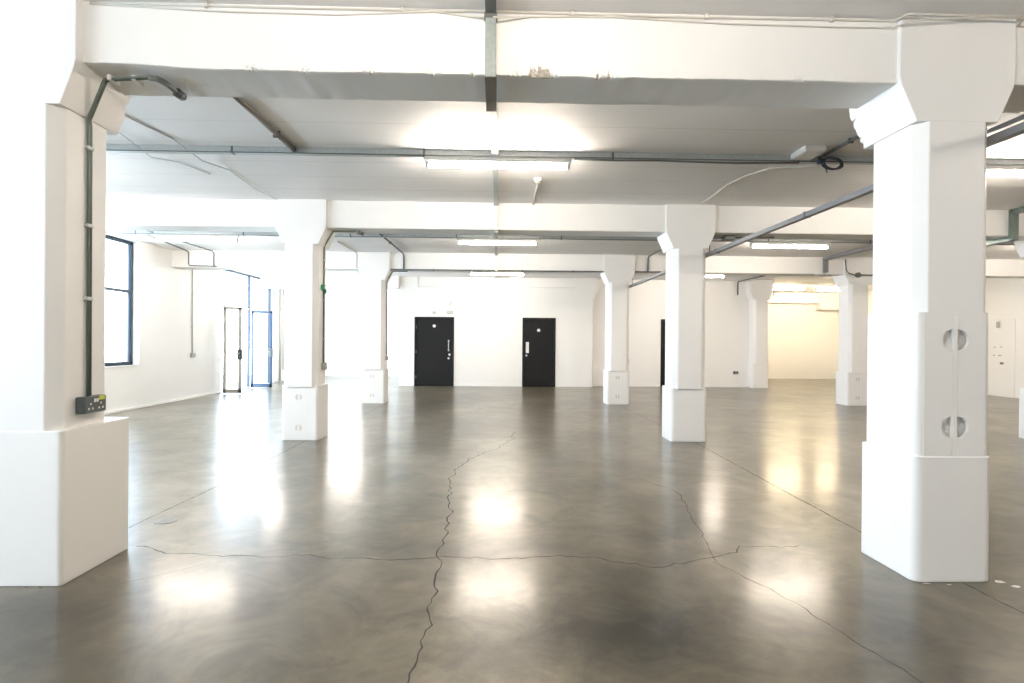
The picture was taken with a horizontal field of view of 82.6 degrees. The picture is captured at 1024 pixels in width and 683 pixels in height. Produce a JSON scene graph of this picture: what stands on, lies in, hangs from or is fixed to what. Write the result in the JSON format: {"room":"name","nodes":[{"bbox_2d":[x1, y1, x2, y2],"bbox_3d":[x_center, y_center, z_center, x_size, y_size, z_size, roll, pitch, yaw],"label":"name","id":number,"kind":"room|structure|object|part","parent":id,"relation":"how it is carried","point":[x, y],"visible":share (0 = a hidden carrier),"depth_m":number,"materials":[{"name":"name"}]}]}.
{"room":"empty warehouse","nodes":[
{"label":"empty warehouse","id":0,"kind":"room"},
{"bbox_2d":[104,234,284,411],"bbox_3d":[-8.007,-0.355,8.792,0.350,3.560,30.000,0,0,-2],"label":"wall","id":1,"kind":"structure","parent":0,"point":[166,370],"depth_m":13.60,"materials":[{"name":"white paint"}]},
{"bbox_2d":[105,235,138,367],"bbox_3d":[-7.980,-0.793,11.093,0.207,2.630,2.600,0,0,-2],"label":"window","id":2,"kind":"structure","parent":1,"relation":"in","point":[129,291],"depth_m":12.27,"materials":[{"name":"blue"}]},
{"bbox_3d":[-7.958,0.507,11.095,0.142,0.030,2.600,0,0,-2],"label":"sill","id":3,"kind":"part","parent":2,"relation":"part of","materials":[{"name":"white paint"}]},
{"bbox_3d":[-8.080,-0.810,12.278,0.036,2.450,0.025,0,0,-2],"label":"sash","id":4,"kind":"part","parent":2,"relation":"part of","materials":[{"name":"blue"}]},
{"bbox_2d":[104,391,220,414],"bbox_3d":[-7.911,1.397,11.878,0.030,0.050,8.360,0,0,-2],"label":"baseboard","id":5,"kind":"structure","parent":1,"relation":"attached to","point":[212,393],"depth_m":13.04,"materials":[{"name":"white paint"}]},
{"bbox_2d":[191,269,193,352],"bbox_3d":[-7.966,-0.922,14.529,0.042,2.440,0.042,0,0,-2],"label":"conduit pipe","id":6,"kind":"object","parent":1,"relation":"attached to","point":[192,269],"visible":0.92,"depth_m":14.52,"materials":[{"name":"grey metal"}]},
{"bbox_2d":[221,270,272,392],"bbox_3d":[-7.761,-0.315,17.698,0.850,3.460,3.908,0,0,-2],"label":"door","id":7,"kind":"structure","parent":1,"relation":"in","point":[250,312],"depth_m":17.82,"materials":[{"name":"blue"}]},
{"bbox_2d":[279,288,281,380],"bbox_3d":[-8.096,-0.387,20.394,0.070,3.530,0.067,0,0,-2],"label":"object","id":8,"kind":"object","parent":1,"relation":"attached to","point":[280,326],"visible":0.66,"depth_m":20.37,"materials":[{"name":"grey"}]},
{"bbox_2d":[282,288,283,369],"bbox_3d":[-8.113,-0.572,20.693,0.040,3.160,0.038,0,0,-2],"label":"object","id":9,"kind":"object","parent":1,"relation":"attached to","point":[283,288],"visible":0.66,"depth_m":20.68,"materials":[{"name":"grey"}]},
{"bbox_2d":[0,376,1023,682],"bbox_3d":[3.175,1.611,9.089,22.750,0.202,30.600,0,0,-2],"label":"floor","id":10,"kind":"structure","parent":0,"point":[433,534],"depth_m":4.01,"materials":[{"name":"concrete"}]},
{"bbox_2d":[0,0,130,585],"bbox_3d":[-2.999,-0.314,3.827,0.710,3.570,0.660,0,0,-2],"label":"concrete column","id":11,"kind":"structure","parent":10,"relation":"on","point":[64,474],"depth_m":3.51,"materials":[{"name":"white paint"}]},
{"bbox_2d":[75,394,105,413],"bbox_3d":[-2.719,0.399,3.720,0.066,0.112,0.276,0,0,-2],"label":"double socket","id":12,"kind":"object","parent":11,"relation":"attached to","point":[94,403],"visible":1,"depth_m":3.71,"materials":[{"name":"grey metal"}]},
{"bbox_3d":[-2.695,0.405,3.774,0.006,0.101,0.195,0,0,-2],"label":"plate","id":13,"kind":"part","parent":12,"relation":"part of","materials":[{"name":"grey metal"}]},
{"bbox_2d":[83,74,186,395],"bbox_3d":[-2.465,-0.657,3.781,0.560,2.045,0.278,0,0,-2],"label":"conduit","id":14,"kind":"object","parent":11,"relation":"attached to","point":[176,92],"visible":0.97,"depth_m":3.75,"materials":[{"name":"grey metal"}]},
{"bbox_2d":[154,517,177,523],"bbox_3d":[-2.838,1.468,4.779,0.170,0.006,0.170,0,0,-2],"label":"drain cover","id":15,"kind":"object","parent":10,"relation":"on","point":[169,519],"visible":1,"depth_m":4.78,"materials":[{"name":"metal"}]},
{"bbox_2d":[275,199,335,439],"bbox_3d":[-3.132,-0.322,8.862,0.744,3.570,0.546,0,0,-2],"label":"concrete column","id":16,"kind":"structure","parent":10,"relation":"on","point":[301,224],"depth_m":8.59,"materials":[{"name":"white paint"}]},
{"bbox_2d":[321,285,326,293],"bbox_3d":[-2.850,-0.795,8.862,0.055,0.120,0.190,0,0,-2],"label":"fire alarm call point","id":17,"kind":"object","parent":16,"relation":"attached to","point":[323,287],"visible":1,"depth_m":8.79,"materials":[{"name":"green plastic"}]},
{"bbox_2d":[322,362,326,369],"bbox_3d":[-2.858,0.375,8.889,0.060,0.110,0.110,0,0,-2],"label":"wall socket","id":18,"kind":"object","parent":16,"relation":"attached to","point":[324,365],"visible":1,"depth_m":8.84,"materials":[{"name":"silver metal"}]},
{"bbox_2d":[322,231,363,362],"bbox_3d":[-2.567,-0.680,8.865,0.627,2.014,0.096,0,0,1],"label":"conduit","id":19,"kind":"object","parent":16,"relation":"attached to","point":[361,233],"visible":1,"depth_m":8.88,"materials":[{"name":"grey metal"}]},
{"bbox_2d":[358,252,392,402],"bbox_3d":[-3.265,-0.330,13.950,0.744,3.570,0.546,0,0,-2],"label":"concrete column","id":20,"kind":"structure","parent":10,"relation":"on","point":[374,270],"depth_m":13.68,"materials":[{"name":"white paint"}]},
{"bbox_2d":[386,271,407,354],"bbox_3d":[-2.760,-0.686,13.947,0.518,2.011,0.062,0,0,7],"label":"conduit","id":21,"kind":"object","parent":20,"relation":"attached to","point":[392,271],"visible":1,"depth_m":13.96,"materials":[{"name":"grey metal"}]},
{"bbox_2d":[592,279,596,386],"bbox_3d":[2.393,-0.293,19.391,0.744,3.570,0.546,0,0,-2],"label":"concrete column","id":22,"kind":"structure","parent":10,"relation":"on","point":[594,280],"depth_m":19.12,"materials":[{"name":"white paint"}]},
{"bbox_2d":[600,254,634,404],"bbox_3d":[2.532,-0.285,14.103,0.744,3.570,0.546,0,0,-2],"label":"concrete column","id":23,"kind":"structure","parent":10,"relation":"on","point":[619,270],"depth_m":13.83,"materials":[{"name":"white paint"}]},
{"bbox_2d":[657,204,715,441],"bbox_3d":[2.666,-0.277,9.014,0.744,3.570,0.546,0,0,-2],"label":"concrete column","id":24,"kind":"structure","parent":10,"relation":"on","point":[689,229],"depth_m":8.75,"materials":[{"name":"white paint"}]},
{"bbox_2d":[746,280,772,387],"bbox_3d":[8.194,-0.248,19.444,0.744,3.570,0.546,0,0,-2],"label":"concrete column","id":25,"kind":"structure","parent":10,"relation":"on","point":[758,292],"depth_m":19.18,"materials":[{"name":"white paint"}]},
{"bbox_2d":[832,257,872,405],"bbox_3d":[8.330,-0.240,14.255,0.744,3.570,0.546,0,0,-2],"label":"concrete column","id":26,"kind":"structure","parent":10,"relation":"on","point":[851,375],"depth_m":14.00,"materials":[{"name":"white paint"}]},
{"bbox_2d":[855,272,872,277],"bbox_3d":[8.454,-1.589,13.937,0.490,0.120,0.065,0,0,-2],"label":"junction box","id":27,"kind":"object","parent":26,"relation":"attached to","point":[858,274],"visible":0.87,"depth_m":13.93,"materials":[{"name":"metal"}]},
{"bbox_2d":[849,17,1015,581],"bbox_3d":[2.799,-0.269,3.953,0.744,3.570,0.564,0,0,-2],"label":"concrete column","id":28,"kind":"structure","parent":10,"relation":"on","point":[925,460],"depth_m":3.69,"materials":[{"name":"white paint"}]},
{"bbox_3d":[2.783,0.274,3.941,0.490,0.915,0.518,0,0,-2],"label":"access casing","id":29,"kind":"part","parent":28,"relation":"part of","materials":[{"name":"white paint"}]},
{"bbox_3d":[2.688,0.271,3.687,0.182,0.910,0.022,0,0,-2],"label":"access door","id":30,"kind":"part","parent":28,"relation":"part of","materials":[{"name":"white paint"}]},
{"bbox_3d":[2.797,0.272,3.691,0.033,0.910,0.020,0,0,-2],"label":"post","id":31,"kind":"part","parent":28,"relation":"part of","materials":[{"name":"white paint"}]},
{"bbox_3d":[2.903,0.273,3.693,0.177,0.910,0.022,0,0,-2],"label":"access door","id":32,"kind":"part","parent":28,"relation":"part of","materials":[{"name":"white paint"}]},
{"bbox_2d":[1014,240,1023,438],"bbox_3d":[8.464,-0.232,9.167,0.744,3.570,0.546,0,0,-2],"label":"concrete column","id":33,"kind":"structure","parent":10,"relation":"on","point":[1019,245],"depth_m":9.35,"materials":[{"name":"white paint"}]},
{"bbox_2d":[83,0,1023,292],"bbox_3d":[3.204,-2.173,9.084,22.750,0.250,30.600,0,0,-2],"label":"ceiling","id":34,"kind":"structure","parent":0,"point":[194,121],"depth_m":6.25,"materials":[{"name":"white paint"}]},
{"bbox_2d":[119,132,210,174],"bbox_3d":[-3.884,-2.055,6.351,0.153,0.082,1.906,0,0,2],"label":"cable","id":35,"kind":"object","parent":34,"relation":"attached to","point":[119,132],"visible":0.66,"depth_m":6.55,"materials":[{"name":"grey plastic"}]},
{"bbox_2d":[148,231,213,265],"bbox_3d":[-6.924,-1.935,12.026,0.028,0.358,3.213,0,0,-2],"label":"conduit pipe","id":36,"kind":"object","parent":34,"relation":"attached to","point":[148,231],"visible":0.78,"depth_m":12.82,"materials":[{"name":"metal"}]},
{"bbox_2d":[125,115,276,199],"bbox_3d":[-3.493,-2.053,6.779,0.109,0.085,3.659,0,0,2],"label":"cable","id":37,"kind":"object","parent":34,"relation":"attached to","point":[125,115],"visible":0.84,"depth_m":6.36,"materials":[{"name":"grey plastic"}]},
{"bbox_2d":[232,97,295,151],"bbox_3d":[-2.320,-2.055,5.133,0.074,0.068,2.250,0,0,-2],"label":"conduit","id":38,"kind":"object","parent":34,"relation":"attached to","point":[276,134],"visible":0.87,"depth_m":5.46,"materials":[{"name":"grey metal"}]},
{"bbox_2d":[260,274,398,289],"bbox_3d":[-5.874,-1.940,18.974,4.425,0.425,0.430,0,0,-2],"label":"ceiling beam","id":39,"kind":"structure","parent":34,"relation":"attached to","point":[266,281],"depth_m":18.77,"materials":[{"name":"white paint"}]},
{"bbox_2d":[484,0,497,278],"bbox_3d":[-0.282,-1.851,9.713,0.103,0.450,18.640,0,0,-2],"label":"cable trunking","id":40,"kind":"object","parent":34,"relation":"attached to","point":[490,5],"visible":0.94,"depth_m":3.72,"materials":[{"name":"metal"}]},
{"bbox_2d":[532,177,542,204],"bbox_3d":[0.315,-2.034,8.030,0.110,0.070,1.395,0,0,-2],"label":"ceiling sensor","id":41,"kind":"object","parent":34,"relation":"attached to","point":[537,180],"visible":1,"depth_m":7.39,"materials":[{"name":"white plastic"}]},
{"bbox_2d":[83,1,1023,111],"bbox_3d":[3.362,-1.845,3.943,22.100,0.428,0.440,0,0,-2],"label":"ceiling beam","id":42,"kind":"structure","parent":34,"relation":"attached to","point":[416,56],"depth_m":3.66,"materials":[{"name":"white paint"}]},
{"bbox_2d":[90,3,995,28],"bbox_3d":[0.221,-2.016,3.598,5.600,0.066,0.091,0,0,-2],"label":"cable","id":43,"kind":"object","parent":42,"relation":"attached to","point":[103,4],"visible":1,"depth_m":3.62,"materials":[{"name":"grey plastic"}]},
{"bbox_2d":[89,1,1023,27],"bbox_3d":[0.921,-2.039,3.621,7.000,0.037,0.101,0,0,-2],"label":"cable","id":44,"kind":"object","parent":42,"relation":"attached to","point":[205,5],"visible":1,"depth_m":3.62,"materials":[{"name":"grey plastic"}]},
{"bbox_2d":[106,230,1014,245],"bbox_3d":[3.164,-2.015,11.502,22.000,0.072,0.084,0,0,-2],"label":"cable trunking","id":45,"kind":"object","parent":34,"relation":"attached to","point":[126,232],"visible":0.66,"depth_m":11.37,"materials":[{"name":"metal"}]},
{"bbox_2d":[154,234,238,241],"bbox_3d":[-6.083,-1.996,11.261,1.600,0.120,0.056,0,0,-2],"label":"fluorescent light","id":46,"kind":"object","parent":45,"relation":"attached to","point":[156,236],"visible":1,"depth_m":11.24,"materials":[{"name":"white plastic"}]},
{"bbox_2d":[456,238,537,244],"bbox_3d":[-0.285,-1.951,11.413,1.600,0.120,0.056,0,0,-2],"label":"fluorescent light","id":47,"kind":"object","parent":45,"relation":"attached to","point":[457,239],"visible":1,"depth_m":11.39,"materials":[{"name":"white plastic"}]},
{"bbox_2d":[750,242,829,248],"bbox_3d":[5.513,-1.906,11.566,1.600,0.120,0.056,0,0,-2],"label":"fluorescent light","id":48,"kind":"object","parent":45,"relation":"attached to","point":[751,243],"visible":1,"depth_m":11.54,"materials":[{"name":"white plastic"}]},
{"bbox_2d":[106,197,1023,241],"bbox_3d":[3.228,-1.855,9.030,22.100,0.425,0.430,0,0,-2],"label":"ceiling beam","id":49,"kind":"structure","parent":34,"relation":"attached to","point":[140,214],"depth_m":8.74,"materials":[{"name":"white paint"}]},
{"bbox_2d":[713,235,773,240],"bbox_3d":[3.576,-1.605,9.065,1.000,0.070,0.160,0,0,-2],"label":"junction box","id":50,"kind":"object","parent":49,"relation":"attached to","point":[725,237],"visible":0.86,"depth_m":9.05,"materials":[{"name":"metal"}]},
{"bbox_2d":[629,122,1023,287],"bbox_3d":[3.051,-1.472,7.781,0.097,0.340,13.800,0,0,-2],"label":"duct","id":51,"kind":"object","parent":49,"relation":"hanging from","point":[1016,130],"visible":0.56,"depth_m":5.82,"materials":[{"name":"grey metal"}]},
{"bbox_2d":[106,144,1023,165],"bbox_3d":[3.297,-2.007,6.444,22.000,0.072,0.084,0,0,-2],"label":"cable trunking","id":52,"kind":"object","parent":34,"relation":"attached to","point":[110,148],"visible":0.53,"depth_m":6.31,"materials":[{"name":"metal"}]},
{"bbox_2d":[424,156,571,169],"bbox_3d":[-0.152,-1.943,6.355,1.600,0.120,0.056,0,0,-2],"label":"fluorescent light","id":53,"kind":"object","parent":52,"relation":"attached to","point":[457,159],"visible":1,"depth_m":6.33,"materials":[{"name":"white plastic"}]},
{"bbox_2d":[574,158,798,163],"bbox_3d":[1.914,-1.962,6.364,2.470,0.035,0.020,0,0,-2],"label":"cable","id":54,"kind":"object","parent":52,"relation":"attached to","point":[575,158],"visible":1,"depth_m":6.36,"materials":[{"name":"metal"}]},
{"bbox_2d":[816,157,843,172],"bbox_3d":[3.493,-1.916,6.359,0.385,0.192,0.095,0,0,-20],"label":"cable coil","id":55,"kind":"object","parent":52,"relation":"hanging from","point":[819,161],"visible":1,"depth_m":6.33,"materials":[{"name":"black"}]},
{"bbox_2d":[987,165,1023,175],"bbox_3d":[5.646,-1.898,6.508,1.600,0.120,0.056,0,0,-2],"label":"fluorescent light","id":56,"kind":"object","parent":52,"relation":"attached to","point":[989,167],"visible":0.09,"depth_m":6.48,"materials":[{"name":"white plastic"}]},
{"bbox_2d":[172,250,1023,277],"bbox_3d":[3.094,-1.863,14.118,22.100,0.425,0.430,0,0,-2],"label":"ceiling beam","id":57,"kind":"structure","parent":34,"relation":"attached to","point":[223,259],"depth_m":13.84,"materials":[{"name":"white paint"}]},
{"bbox_2d":[147,235,216,266],"bbox_3d":[-7.196,-1.931,12.418,0.664,0.372,2.416,0,0,-2],"label":"conduit pipe","id":58,"kind":"object","parent":57,"relation":"attached to","point":[147,235],"visible":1,"depth_m":13.59,"materials":[{"name":"metal"}]},
{"bbox_2d":[337,241,357,267],"bbox_3d":[-3.646,-1.912,12.963,0.034,0.380,1.516,0,0,0],"label":"conduit pipe","id":59,"kind":"object","parent":57,"relation":"attached to","point":[337,241],"visible":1,"depth_m":13.48,"materials":[{"name":"grey metal"}]},
{"bbox_2d":[379,234,404,268],"bbox_3d":[-2.538,-1.898,12.404,0.054,0.373,2.699,0,0,-1],"label":"conduit pipe","id":60,"kind":"object","parent":57,"relation":"attached to","point":[390,242],"visible":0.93,"depth_m":12.93,"materials":[{"name":"metal"}]},
{"bbox_2d":[391,269,603,272],"bbox_3d":[-0.335,-1.677,13.793,5.030,0.050,0.050,0,0,-2],"label":"conduit","id":61,"kind":"object","parent":57,"relation":"attached to","point":[391,269],"visible":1,"depth_m":13.78,"materials":[{"name":"grey metal"}]},
{"bbox_2d":[635,271,660,272],"bbox_3d":[3.239,-1.659,13.887,0.620,0.034,0.036,0,0,-2],"label":"conduit","id":62,"kind":"object","parent":57,"relation":"attached to","point":[635,271],"visible":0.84,"depth_m":13.88,"materials":[{"name":"grey metal"}]},
{"bbox_2d":[647,249,661,270],"bbox_3d":[3.263,-1.848,12.856,0.036,0.363,2.097,0,0,-2],"label":"conduit pipe","id":63,"kind":"object","parent":57,"relation":"attached to","point":[660,249],"visible":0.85,"depth_m":13.85,"materials":[{"name":"metal"}]},
{"bbox_2d":[700,165,818,203],"bbox_3d":[2.942,-1.978,7.463,0.283,0.139,2.330,0,0,-14],"label":"cable","id":64,"kind":"object","parent":34,"relation":"attached to","point":[815,165],"visible":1,"depth_m":6.96,"materials":[{"name":"grey plastic"}]},
{"bbox_2d":[774,287,804,290],"bbox_3d":[10.052,-1.953,21.569,1.600,0.120,0.056,0,0,-2],"label":"fluorescent light","id":65,"kind":"object","parent":34,"relation":"attached to","point":[778,288],"visible":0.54,"depth_m":21.55,"materials":[{"name":"white plastic"}]},
{"bbox_2d":[790,145,825,159],"bbox_3d":[3.163,-2.014,6.232,0.220,0.061,0.320,0,0,-2],"label":"junction box","id":66,"kind":"object","parent":34,"relation":"attached to","point":[808,152],"visible":1,"depth_m":6.15,"materials":[{"name":"white plastic"}]},
{"bbox_3d":[3.163,-1.986,6.232,0.200,0.006,0.300,0,0,-2],"label":"box lid","id":67,"kind":"part","parent":66,"relation":"part of","materials":[{"name":"white plastic"}]},
{"bbox_2d":[815,288,838,290],"bbox_3d":[12.146,-1.937,21.824,1.600,0.120,0.056,0,0,-2],"label":"fluorescent light","id":68,"kind":"object","parent":34,"relation":"attached to","point":[826,289],"visible":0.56,"depth_m":21.80,"materials":[{"name":"white plastic"}]},
{"bbox_2d":[818,135,858,158],"bbox_3d":[3.408,-2.011,5.283,0.050,0.050,2.250,0,0,-2],"label":"conduit","id":69,"kind":"object","parent":34,"relation":"attached to","point":[850,140],"visible":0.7,"depth_m":6.00,"materials":[{"name":"metal"}]},
{"bbox_2d":[815,206,1023,275],"bbox_3d":[7.515,-1.778,10.308,0.301,0.475,7.420,0,0,-2],"label":"cable trunking","id":70,"kind":"object","parent":34,"relation":"attached to","point":[1013,214],"visible":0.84,"depth_m":9.00,"materials":[{"name":"grey paint"}]},
{"bbox_2d":[987,114,1023,134],"bbox_3d":[4.497,-1.977,5.312,0.044,0.052,2.250,0,0,-2],"label":"conduit","id":71,"kind":"object","parent":34,"relation":"attached to","point":[1019,118],"visible":0.48,"depth_m":5.29,"materials":[{"name":"metal"}]},
{"bbox_3d":[0.151,-2.046,16.725,16.250,0.072,0.069,0,0,-2],"label":"cable trunking","id":72,"kind":"object","parent":34,"relation":"attached to","visible":0},
{"bbox_2d":[469,272,523,275],"bbox_3d":[-0.424,-1.960,16.712,1.600,0.120,0.056,0,0,-2],"label":"fluorescent light","id":73,"kind":"object","parent":72,"relation":"attached to","point":[471,273],"visible":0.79,"depth_m":16.69,"materials":[{"name":"white plastic"}]},
{"bbox_2d":[399,276,748,384],"bbox_3d":[2.310,-0.292,21.588,12.090,3.560,4.960,0,0,-2],"label":"wall","id":74,"kind":"structure","parent":0,"point":[488,320],"depth_m":19.09,"materials":[{"name":"white paint"}]},
{"bbox_2d":[414,317,453,385],"bbox_3d":[-2.534,0.327,19.001,1.283,2.254,0.159,0,0,-2],"label":"door","id":75,"kind":"structure","parent":74,"relation":"in","point":[433,336],"depth_m":18.98,"materials":[{"name":"black paint"}]},
{"bbox_2d":[418,286,574,287],"bbox_3d":[-0.495,-1.921,19.018,5.148,0.339,0.028,0,0,-2],"label":"conduit","id":76,"kind":"object","parent":74,"relation":"attached to","point":[418,286],"visible":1,"depth_m":19.03,"materials":[{"name":"white plastic"}]},
{"bbox_2d":[522,318,555,386],"bbox_3d":[0.878,0.353,19.103,1.085,2.254,0.135,0,0,-2],"label":"door","id":77,"kind":"structure","parent":74,"relation":"in","point":[538,336],"depth_m":19.07,"materials":[{"name":"black paint"}]},
{"bbox_3d":[0.501,0.197,19.063,0.100,0.360,0.004,0,0,-2],"label":"push plate","id":78,"kind":"part","parent":77,"relation":"part of","materials":[{"name":"white plastic"}]},
{"bbox_2d":[399,383,747,386],"bbox_3d":[2.134,1.445,19.239,11.600,0.090,0.292,0,0,-2],"label":"baseboard","id":79,"kind":"structure","parent":74,"relation":"attached to","point":[400,384],"depth_m":19.09,"materials":[{"name":"white paint"}]},
{"bbox_2d":[660,319,664,386],"bbox_3d":[5.521,0.389,19.510,1.130,2.254,0.125,0,0,-2],"label":"door","id":80,"kind":"structure","parent":74,"relation":"in","point":[662,361],"depth_m":19.46,"materials":[{"name":"black paint"}]},
{"bbox_2d":[737,276,762,294],"bbox_3d":[7.606,-1.786,18.237,0.052,0.459,2.568,0,0,-3],"label":"conduit pipe","id":81,"kind":"object","parent":74,"relation":"attached to","point":[758,276],"visible":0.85,"depth_m":19.05,"materials":[{"name":"metal"}]},
{"bbox_2d":[325,289,838,378],"bbox_3d":[2.791,-0.292,24.231,22.750,3.560,0.300,0,0,-2],"label":"wall","id":82,"kind":"structure","parent":0,"point":[803,340],"depth_m":24.30,"materials":[{"name":"white paint"}]},
{"bbox_2d":[768,293,818,303],"bbox_3d":[10.507,-1.812,24.192,4.350,0.440,0.380,0,0,-2],"label":"fluorescent light","id":83,"kind":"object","parent":82,"relation":"attached to","point":[790,298],"depth_m":24.03,"materials":[{"name":"white paint"}]},
{"bbox_2d":[816,293,838,309],"bbox_3d":[13.281,-1.660,24.235,1.200,0.700,0.440,0,0,-2],"label":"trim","id":84,"kind":"structure","parent":82,"relation":"attached to","point":[827,301],"depth_m":24.01,"materials":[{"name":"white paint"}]},
{"bbox_2d":[868,278,1023,398],"bbox_3d":[14.410,-0.181,9.382,0.300,3.560,30.000,0,0,-2],"label":"wall","id":85,"kind":"structure","parent":0,"point":[1004,297],"depth_m":16.70,"materials":[{"name":"white paint"}]},
{"bbox_2d":[987,317,1023,398],"bbox_3d":[14.048,0.452,16.291,0.070,2.270,1.830,0,0,-2],"label":"door","id":86,"kind":"structure","parent":85,"relation":"in","point":[1006,335],"depth_m":16.59,"materials":[{"name":"white paint"}]},
{"label":"outside","id":87,"kind":"structure","parent":0,"visible":0},
{"bbox_2d":[221,374,259,389],"bbox_3d":[-9.971,1.545,8.743,3.550,0.230,32.000,0,0,-2],"label":"pavement","id":88,"kind":"structure","parent":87,"point":[231,379],"depth_m":21.14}
]}

